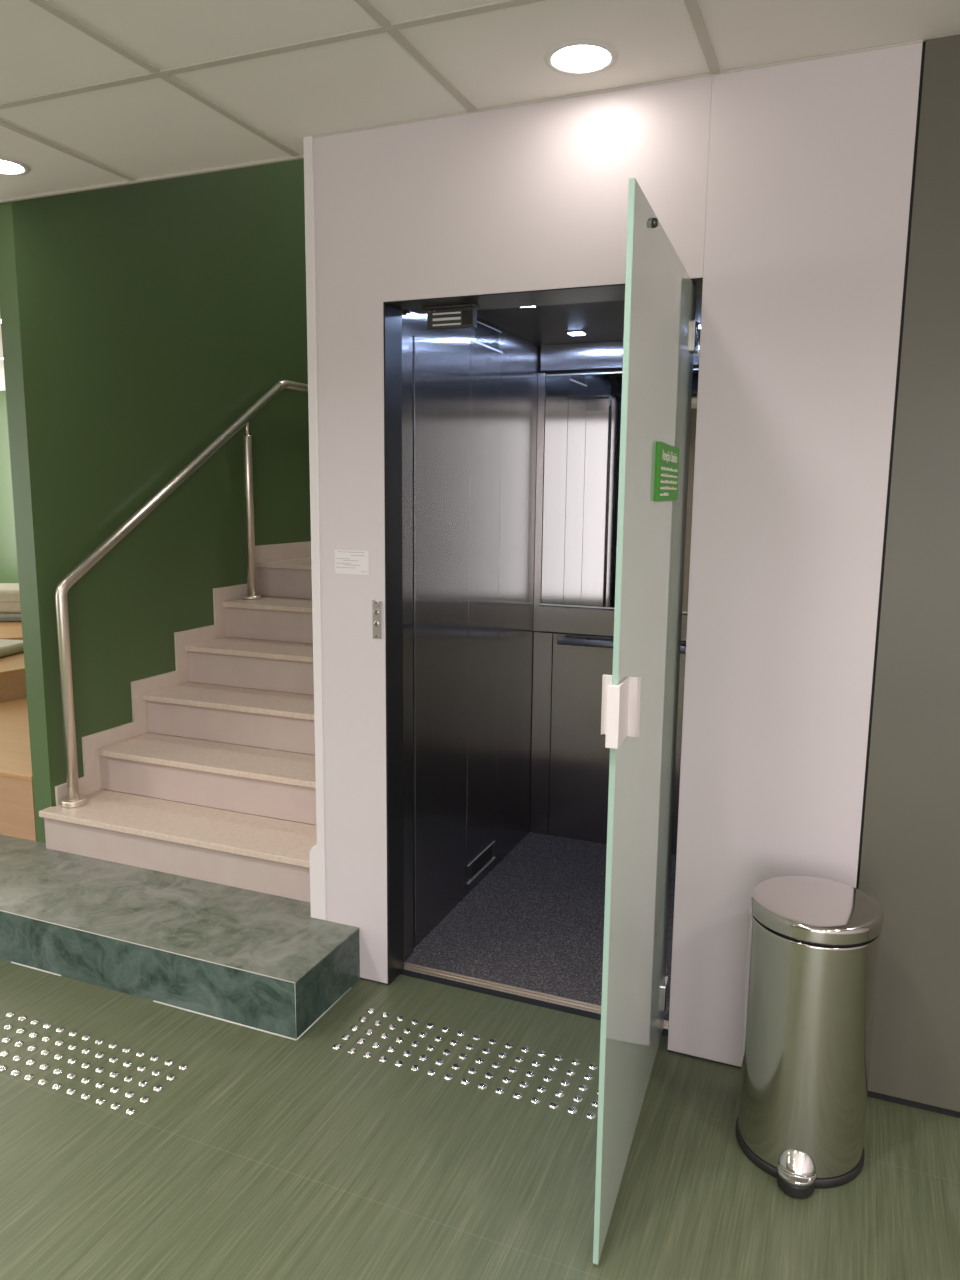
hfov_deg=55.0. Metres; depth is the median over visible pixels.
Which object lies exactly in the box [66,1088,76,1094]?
stud
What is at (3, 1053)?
stud
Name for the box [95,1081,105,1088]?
stud
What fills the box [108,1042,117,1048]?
stud
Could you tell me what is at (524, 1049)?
stud
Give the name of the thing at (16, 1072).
stud
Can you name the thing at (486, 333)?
vent grille
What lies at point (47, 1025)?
stud
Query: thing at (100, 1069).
stud
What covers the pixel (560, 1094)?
stud
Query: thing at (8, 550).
wall
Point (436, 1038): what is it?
stud
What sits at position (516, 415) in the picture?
cabin
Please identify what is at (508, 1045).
stud
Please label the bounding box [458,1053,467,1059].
stud
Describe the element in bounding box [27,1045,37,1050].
stud
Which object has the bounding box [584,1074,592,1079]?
stud
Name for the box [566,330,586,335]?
spotlight
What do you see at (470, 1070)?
stud
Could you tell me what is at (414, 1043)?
stud
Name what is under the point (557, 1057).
stud
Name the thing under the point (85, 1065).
stud
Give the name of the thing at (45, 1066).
stud
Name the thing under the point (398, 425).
doorway frame
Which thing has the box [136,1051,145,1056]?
stud
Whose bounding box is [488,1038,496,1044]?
stud
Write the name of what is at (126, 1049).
stud
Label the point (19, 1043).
stud
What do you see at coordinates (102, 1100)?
stud
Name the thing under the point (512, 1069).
stud
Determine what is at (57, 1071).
stud
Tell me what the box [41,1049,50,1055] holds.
stud
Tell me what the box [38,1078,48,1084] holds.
stud
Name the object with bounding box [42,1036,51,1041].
stud
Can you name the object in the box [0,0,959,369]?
ceiling
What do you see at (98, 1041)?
stud
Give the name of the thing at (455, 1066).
stud
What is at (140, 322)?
wall
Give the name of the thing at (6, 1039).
stud
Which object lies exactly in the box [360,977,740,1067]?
baseboard
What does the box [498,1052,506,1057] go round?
stud
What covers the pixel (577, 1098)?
stud
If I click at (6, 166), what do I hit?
diffuser
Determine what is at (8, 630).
tier
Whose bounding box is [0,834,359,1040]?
platform
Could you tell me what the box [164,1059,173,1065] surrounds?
stud
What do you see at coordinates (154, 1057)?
stud
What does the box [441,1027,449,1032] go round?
stud
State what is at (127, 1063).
stud
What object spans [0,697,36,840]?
tier
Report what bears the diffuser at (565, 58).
attached to the recessed light at (576, 57)
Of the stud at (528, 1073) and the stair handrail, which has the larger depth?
the stair handrail
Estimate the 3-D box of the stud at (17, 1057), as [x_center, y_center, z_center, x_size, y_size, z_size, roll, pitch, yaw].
[-1.286,1.161,2.566,0.026,0.006,0.026,8,12,40]
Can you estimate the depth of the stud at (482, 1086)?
2.46 m
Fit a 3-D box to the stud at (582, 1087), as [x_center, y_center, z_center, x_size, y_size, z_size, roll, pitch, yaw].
[0.275,1.193,2.462,0.026,0.006,0.026,5,10,28]
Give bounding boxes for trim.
[0,154,303,202]
[303,136,326,919]
[312,39,922,137]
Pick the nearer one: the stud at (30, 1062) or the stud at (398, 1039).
the stud at (30, 1062)
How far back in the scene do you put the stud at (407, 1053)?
2.60 m
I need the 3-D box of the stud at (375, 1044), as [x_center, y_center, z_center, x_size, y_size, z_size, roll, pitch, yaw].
[-0.297,1.158,2.641,0.026,0.006,0.026,9,12,41]
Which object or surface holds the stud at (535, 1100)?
on the floor at (269, 1156)
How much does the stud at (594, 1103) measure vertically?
0.006 m
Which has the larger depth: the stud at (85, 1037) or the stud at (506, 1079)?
the stud at (85, 1037)
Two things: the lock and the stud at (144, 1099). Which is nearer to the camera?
the stud at (144, 1099)
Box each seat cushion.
[0,583,20,612]
[0,613,21,621]
[0,639,23,656]
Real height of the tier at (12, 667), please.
0.159 m
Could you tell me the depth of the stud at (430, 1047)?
2.63 m
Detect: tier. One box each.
[0,622,22,639]
[0,652,26,701]
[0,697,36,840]
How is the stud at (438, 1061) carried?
on the floor at (269, 1156)
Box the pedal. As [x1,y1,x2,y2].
[777,1149,815,1176]
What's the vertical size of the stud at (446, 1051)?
0.006 m
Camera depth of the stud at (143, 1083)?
2.46 m
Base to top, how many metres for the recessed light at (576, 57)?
0.006 m
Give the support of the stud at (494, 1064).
on the floor at (269, 1156)
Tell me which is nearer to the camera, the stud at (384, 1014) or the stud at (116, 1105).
the stud at (116, 1105)
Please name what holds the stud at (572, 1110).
on the floor at (269, 1156)
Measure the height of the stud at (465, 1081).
0.006 m
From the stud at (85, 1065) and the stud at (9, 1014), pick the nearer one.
the stud at (85, 1065)
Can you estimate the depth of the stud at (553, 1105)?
2.38 m
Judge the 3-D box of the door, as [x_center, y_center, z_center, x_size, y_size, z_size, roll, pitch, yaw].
[0.383,0.184,2.138,0.074,2.085,0.918,4,10,18]
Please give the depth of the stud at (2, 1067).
2.52 m
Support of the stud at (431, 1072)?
on the floor at (269, 1156)
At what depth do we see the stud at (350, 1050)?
2.61 m
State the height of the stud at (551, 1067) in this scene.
0.006 m
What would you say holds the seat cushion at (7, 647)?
on the tier at (12, 667)
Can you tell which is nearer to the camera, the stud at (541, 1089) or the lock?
the stud at (541, 1089)
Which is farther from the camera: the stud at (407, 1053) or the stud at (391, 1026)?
the stud at (391, 1026)
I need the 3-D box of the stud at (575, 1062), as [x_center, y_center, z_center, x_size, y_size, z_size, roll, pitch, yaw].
[0.267,1.175,2.572,0.026,0.006,0.026,2,9,8]
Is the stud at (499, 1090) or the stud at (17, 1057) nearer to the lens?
the stud at (499, 1090)
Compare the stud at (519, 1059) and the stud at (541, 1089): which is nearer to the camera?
the stud at (541, 1089)
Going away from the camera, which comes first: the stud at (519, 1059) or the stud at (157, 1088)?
the stud at (157, 1088)
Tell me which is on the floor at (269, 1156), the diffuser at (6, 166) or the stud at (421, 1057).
the stud at (421, 1057)
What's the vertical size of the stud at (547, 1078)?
0.006 m
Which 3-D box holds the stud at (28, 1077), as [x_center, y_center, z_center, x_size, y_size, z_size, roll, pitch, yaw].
[-1.212,1.175,2.483,0.026,0.006,0.026,-1,9,-8]
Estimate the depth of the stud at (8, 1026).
2.71 m
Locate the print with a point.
(668, 474)
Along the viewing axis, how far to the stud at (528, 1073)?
2.51 m
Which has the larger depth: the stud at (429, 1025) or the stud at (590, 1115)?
the stud at (429, 1025)
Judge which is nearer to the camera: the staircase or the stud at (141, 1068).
the stud at (141, 1068)
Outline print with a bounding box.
[660,466,677,495]
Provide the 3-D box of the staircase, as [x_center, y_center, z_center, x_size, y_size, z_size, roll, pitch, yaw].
[-0.366,0.041,4.994,1.310,1.106,3.840,4,10,22]
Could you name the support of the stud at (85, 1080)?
on the floor at (269, 1156)
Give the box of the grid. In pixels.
[0,0,720,180]
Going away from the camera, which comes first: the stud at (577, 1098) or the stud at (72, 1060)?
the stud at (577, 1098)
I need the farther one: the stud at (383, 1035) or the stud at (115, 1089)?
the stud at (383, 1035)
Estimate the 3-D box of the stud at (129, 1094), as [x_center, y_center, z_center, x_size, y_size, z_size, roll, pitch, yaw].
[-0.916,1.188,2.416,0.026,0.006,0.026,-1,9,-8]
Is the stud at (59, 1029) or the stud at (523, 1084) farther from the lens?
the stud at (59, 1029)
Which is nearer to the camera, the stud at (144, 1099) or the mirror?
the stud at (144, 1099)
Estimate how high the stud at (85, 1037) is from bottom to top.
0.006 m
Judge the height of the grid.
0.006 m
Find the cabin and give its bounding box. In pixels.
[403,295,701,1006]
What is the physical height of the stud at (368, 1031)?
0.006 m
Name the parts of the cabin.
panel, vent frame, panel, vent frame, panel, corner post, panel, ceiling panel, backing panel, panel, panel, handrail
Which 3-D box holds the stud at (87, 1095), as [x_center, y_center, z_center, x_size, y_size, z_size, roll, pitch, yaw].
[-1.028,1.189,2.408,0.026,0.006,0.026,-5,10,-29]
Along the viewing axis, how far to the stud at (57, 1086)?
2.44 m
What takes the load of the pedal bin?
on the floor at (269, 1156)
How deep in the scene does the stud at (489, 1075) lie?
2.50 m
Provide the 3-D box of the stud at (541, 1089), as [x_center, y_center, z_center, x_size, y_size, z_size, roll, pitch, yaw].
[0.164,1.193,2.454,0.026,0.006,0.026,6,10,29]
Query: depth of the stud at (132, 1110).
2.35 m
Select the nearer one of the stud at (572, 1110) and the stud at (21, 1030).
the stud at (572, 1110)
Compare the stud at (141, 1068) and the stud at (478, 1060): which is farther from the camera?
the stud at (478, 1060)
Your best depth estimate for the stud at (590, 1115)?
2.35 m
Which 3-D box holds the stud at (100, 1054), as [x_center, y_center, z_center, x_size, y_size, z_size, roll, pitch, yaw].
[-1.063,1.160,2.582,0.026,0.006,0.026,-1,9,-11]
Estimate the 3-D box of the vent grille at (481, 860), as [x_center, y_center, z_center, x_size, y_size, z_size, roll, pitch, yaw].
[0.007,0.900,3.749,0.002,0.066,0.206,4,10,22]
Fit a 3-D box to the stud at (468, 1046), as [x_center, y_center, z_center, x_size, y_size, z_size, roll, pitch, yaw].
[-0.029,1.161,2.639,0.026,0.006,0.026,0,9,-3]
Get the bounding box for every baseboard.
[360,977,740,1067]
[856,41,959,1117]
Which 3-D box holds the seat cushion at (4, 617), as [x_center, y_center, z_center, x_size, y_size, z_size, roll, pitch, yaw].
[-3.399,-0.194,6.648,0.525,0.061,0.503,0,9,-3]
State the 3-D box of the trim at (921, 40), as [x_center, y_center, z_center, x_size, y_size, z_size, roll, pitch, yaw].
[0.252,-1.384,2.344,1.580,0.006,0.003,4,10,22]
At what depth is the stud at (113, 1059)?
2.56 m
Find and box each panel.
[372,600,382,638]
[668,42,922,1066]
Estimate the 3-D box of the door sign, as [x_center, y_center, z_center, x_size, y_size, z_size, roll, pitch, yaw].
[0.425,-0.377,2.086,0.009,0.124,0.308,4,10,19]
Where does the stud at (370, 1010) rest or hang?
on the floor at (269, 1156)
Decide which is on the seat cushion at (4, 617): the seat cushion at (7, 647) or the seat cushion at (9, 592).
the seat cushion at (9, 592)
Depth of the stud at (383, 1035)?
2.68 m
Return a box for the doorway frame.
[382,278,702,1052]
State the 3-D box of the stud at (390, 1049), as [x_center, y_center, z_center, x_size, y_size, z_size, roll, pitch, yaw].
[-0.251,1.162,2.623,0.026,0.006,0.026,3,9,13]
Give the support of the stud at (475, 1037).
on the floor at (269, 1156)
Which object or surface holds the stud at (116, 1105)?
on the floor at (269, 1156)
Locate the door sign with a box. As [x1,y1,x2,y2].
[654,442,679,500]
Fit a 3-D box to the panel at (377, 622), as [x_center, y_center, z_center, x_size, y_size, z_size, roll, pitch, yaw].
[-0.310,-0.062,2.782,0.034,0.116,0.007,4,10,22]
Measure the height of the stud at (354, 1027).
0.006 m
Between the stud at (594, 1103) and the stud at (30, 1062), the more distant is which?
the stud at (30, 1062)
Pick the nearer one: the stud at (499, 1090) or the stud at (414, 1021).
the stud at (499, 1090)
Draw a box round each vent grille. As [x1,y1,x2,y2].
[471,846,490,878]
[476,323,497,349]
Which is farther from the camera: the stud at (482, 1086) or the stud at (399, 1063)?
the stud at (399, 1063)
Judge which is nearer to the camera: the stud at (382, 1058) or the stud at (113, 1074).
the stud at (113, 1074)
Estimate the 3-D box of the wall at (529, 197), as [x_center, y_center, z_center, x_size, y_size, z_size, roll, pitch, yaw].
[1.203,-0.058,2.210,3.623,2.563,0.100,4,10,22]
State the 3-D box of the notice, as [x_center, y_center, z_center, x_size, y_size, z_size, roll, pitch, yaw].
[-0.388,-0.235,2.791,0.117,0.072,0.001,4,10,22]
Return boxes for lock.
[422,303,479,330]
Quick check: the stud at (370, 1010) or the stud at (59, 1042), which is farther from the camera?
the stud at (370, 1010)
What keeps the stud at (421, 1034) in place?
on the floor at (269, 1156)
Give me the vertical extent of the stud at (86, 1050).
0.006 m
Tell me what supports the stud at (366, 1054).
on the floor at (269, 1156)
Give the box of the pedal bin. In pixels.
[736,876,883,1197]
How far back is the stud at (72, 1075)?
2.49 m
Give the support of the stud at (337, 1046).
on the floor at (269, 1156)
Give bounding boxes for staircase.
[39,541,316,901]
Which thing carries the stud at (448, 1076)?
on the floor at (269, 1156)
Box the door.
[593,178,698,1264]
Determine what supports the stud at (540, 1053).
on the floor at (269, 1156)
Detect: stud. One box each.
[0,1051,9,1056]
[0,1065,7,1071]
[2,1037,11,1042]
[4,1024,13,1029]
[6,1012,14,1016]
[10,1069,20,1075]
[12,1055,22,1060]
[14,1041,24,1046]
[16,1028,25,1033]
[18,1015,27,1020]
[24,1074,34,1080]
[26,1059,35,1065]
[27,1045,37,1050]
[29,1032,38,1037]
[30,1019,39,1024]
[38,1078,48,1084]
[39,1063,49,1069]
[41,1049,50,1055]
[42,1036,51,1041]
[43,1023,52,1028]
[52,1083,62,1089]
[53,1068,63,1074]
[54,1053,63,1059]
[55,1040,64,1045]
[56,1027,64,1032]
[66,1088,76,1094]
[67,1058,77,1063]
[67,1072,76,1078]
[68,1044,77,1049]
[69,1030,77,1036]
[81,1048,91,1053]
[81,1062,91,1068]
[81,1077,91,1083]
[81,1092,91,1099]
[82,1034,90,1040]
[95,1038,104,1044]
[95,1052,104,1058]
[95,1066,104,1072]
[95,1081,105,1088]
[95,1097,105,1104]
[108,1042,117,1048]
[109,1056,118,1062]
[109,1071,119,1077]
[110,1086,119,1092]
[110,1102,120,1109]
[122,1047,131,1052]
[123,1061,132,1066]
[124,1075,133,1081]
[125,1091,134,1097]
[126,1107,136,1114]
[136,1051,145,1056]
[137,1065,146,1071]
[138,1080,148,1086]
[140,1096,149,1102]
[150,1055,159,1060]
[152,1069,161,1075]
[153,1085,163,1091]
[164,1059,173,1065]
[166,1074,175,1080]
[179,1064,188,1069]
[332,1043,341,1049]
[341,1034,349,1039]
[347,1048,356,1053]
[350,1025,358,1030]
[356,1038,364,1043]
[359,1017,366,1021]
[363,1052,371,1057]
[365,1029,373,1034]
[367,1008,374,1013]
[372,1042,380,1047]
[373,1020,381,1025]
[379,1056,387,1061]
[380,1033,388,1038]
[381,1012,389,1016]
[387,1046,395,1052]
[388,1024,396,1029]
[395,1037,403,1042]
[395,1060,403,1066]
[396,1015,404,1020]
[403,1028,411,1033]
[403,1050,411,1056]
[411,1019,418,1024]
[411,1041,419,1046]
[411,1065,419,1070]
[418,1032,426,1037]
[419,1055,427,1060]
[426,1023,434,1028]
[426,1045,435,1050]
[427,1069,436,1075]
[434,1036,442,1041]
[435,1059,443,1064]
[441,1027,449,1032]
[442,1049,451,1054]
[444,1073,452,1079]
[450,1040,458,1045]
[451,1063,460,1069]
[457,1031,464,1036]
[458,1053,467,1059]
[461,1078,469,1084]
[465,1044,474,1049]
[468,1068,476,1073]
[472,1034,480,1039]
[475,1057,483,1063]
[478,1083,486,1089]
[482,1048,490,1053]
[485,1072,493,1078]
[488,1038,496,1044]
[491,1062,500,1067]
[495,1087,504,1093]
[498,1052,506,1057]
[502,1076,510,1082]
[504,1042,512,1048]
[508,1066,517,1072]
[513,1092,522,1098]
[515,1056,523,1062]
[519,1081,528,1087]
[521,1046,529,1052]
[525,1071,534,1076]
[531,1060,540,1066]
[531,1097,540,1103]
[537,1051,546,1056]
[537,1086,546,1092]
[543,1075,551,1081]
[549,1065,557,1070]
[549,1102,558,1108]
[554,1055,562,1060]
[555,1090,564,1097]
[560,1080,569,1086]
[566,1069,574,1075]
[567,1107,576,1113]
[571,1059,580,1065]
[573,1095,582,1102]
[578,1084,587,1090]
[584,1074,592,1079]
[586,1112,595,1118]
[589,1063,597,1069]
[591,1100,597,1107]
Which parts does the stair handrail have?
stem, post, rail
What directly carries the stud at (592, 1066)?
on the floor at (269, 1156)
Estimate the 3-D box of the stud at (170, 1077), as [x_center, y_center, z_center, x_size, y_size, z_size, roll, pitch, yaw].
[-0.832,1.178,2.489,0.026,0.006,0.026,2,9,11]
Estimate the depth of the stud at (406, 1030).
2.71 m
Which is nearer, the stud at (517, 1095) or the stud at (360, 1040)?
the stud at (517, 1095)
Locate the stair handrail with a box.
[55,380,307,807]
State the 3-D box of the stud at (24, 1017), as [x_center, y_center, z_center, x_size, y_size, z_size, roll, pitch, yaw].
[-1.367,1.129,2.759,0.026,0.006,0.026,3,9,13]
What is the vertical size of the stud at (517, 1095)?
0.006 m
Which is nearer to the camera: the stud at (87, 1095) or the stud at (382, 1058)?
the stud at (87, 1095)
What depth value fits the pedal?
2.10 m
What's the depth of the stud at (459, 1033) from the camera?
2.70 m
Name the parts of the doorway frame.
sill, head panel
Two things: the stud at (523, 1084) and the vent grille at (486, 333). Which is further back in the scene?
the vent grille at (486, 333)
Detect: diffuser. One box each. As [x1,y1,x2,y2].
[0,160,23,172]
[552,45,609,71]
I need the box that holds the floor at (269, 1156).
[0,959,959,1279]
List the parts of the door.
handle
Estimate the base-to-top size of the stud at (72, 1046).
0.006 m
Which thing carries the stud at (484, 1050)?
on the floor at (269, 1156)
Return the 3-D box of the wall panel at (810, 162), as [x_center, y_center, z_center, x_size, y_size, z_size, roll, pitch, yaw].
[0.777,-0.090,2.383,0.459,2.563,0.100,4,10,22]
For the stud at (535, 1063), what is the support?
on the floor at (269, 1156)
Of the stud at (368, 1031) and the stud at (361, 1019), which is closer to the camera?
the stud at (368, 1031)
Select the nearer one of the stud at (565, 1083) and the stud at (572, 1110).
the stud at (572, 1110)
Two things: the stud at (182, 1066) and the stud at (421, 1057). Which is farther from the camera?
the stud at (421, 1057)
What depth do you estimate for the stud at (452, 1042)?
2.65 m
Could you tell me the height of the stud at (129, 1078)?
0.006 m
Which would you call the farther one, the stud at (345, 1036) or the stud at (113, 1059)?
the stud at (345, 1036)
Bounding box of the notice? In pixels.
[335,550,368,574]
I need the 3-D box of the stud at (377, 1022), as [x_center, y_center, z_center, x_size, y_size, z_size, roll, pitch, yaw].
[-0.305,1.141,2.751,0.026,0.006,0.026,-2,9,-13]
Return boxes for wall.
[0,159,310,842]
[0,370,18,582]
[313,34,959,1111]
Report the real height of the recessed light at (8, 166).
0.006 m
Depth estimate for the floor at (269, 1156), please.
2.18 m
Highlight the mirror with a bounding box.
[541,368,698,612]
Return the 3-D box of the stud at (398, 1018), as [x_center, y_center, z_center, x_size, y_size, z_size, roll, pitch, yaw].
[-0.240,1.137,2.778,0.026,0.006,0.026,-3,10,-21]
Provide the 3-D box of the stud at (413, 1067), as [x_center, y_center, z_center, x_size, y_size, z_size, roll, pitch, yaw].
[-0.178,1.176,2.540,0.026,0.006,0.026,-5,11,-32]
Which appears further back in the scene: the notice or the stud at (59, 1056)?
the notice
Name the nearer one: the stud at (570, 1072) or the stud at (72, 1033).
the stud at (570, 1072)
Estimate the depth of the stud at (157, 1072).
2.50 m
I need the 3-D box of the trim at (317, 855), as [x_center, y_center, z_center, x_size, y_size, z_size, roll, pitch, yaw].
[-0.509,-0.268,2.862,0.060,2.390,0.054,4,10,22]
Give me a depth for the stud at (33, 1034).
2.67 m
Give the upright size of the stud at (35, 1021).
0.006 m
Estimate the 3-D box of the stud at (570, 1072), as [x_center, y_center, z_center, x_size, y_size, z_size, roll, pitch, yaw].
[0.248,1.182,2.527,0.026,0.006,0.026,-7,12,-39]
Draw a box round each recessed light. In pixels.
[0,157,29,175]
[544,40,617,74]

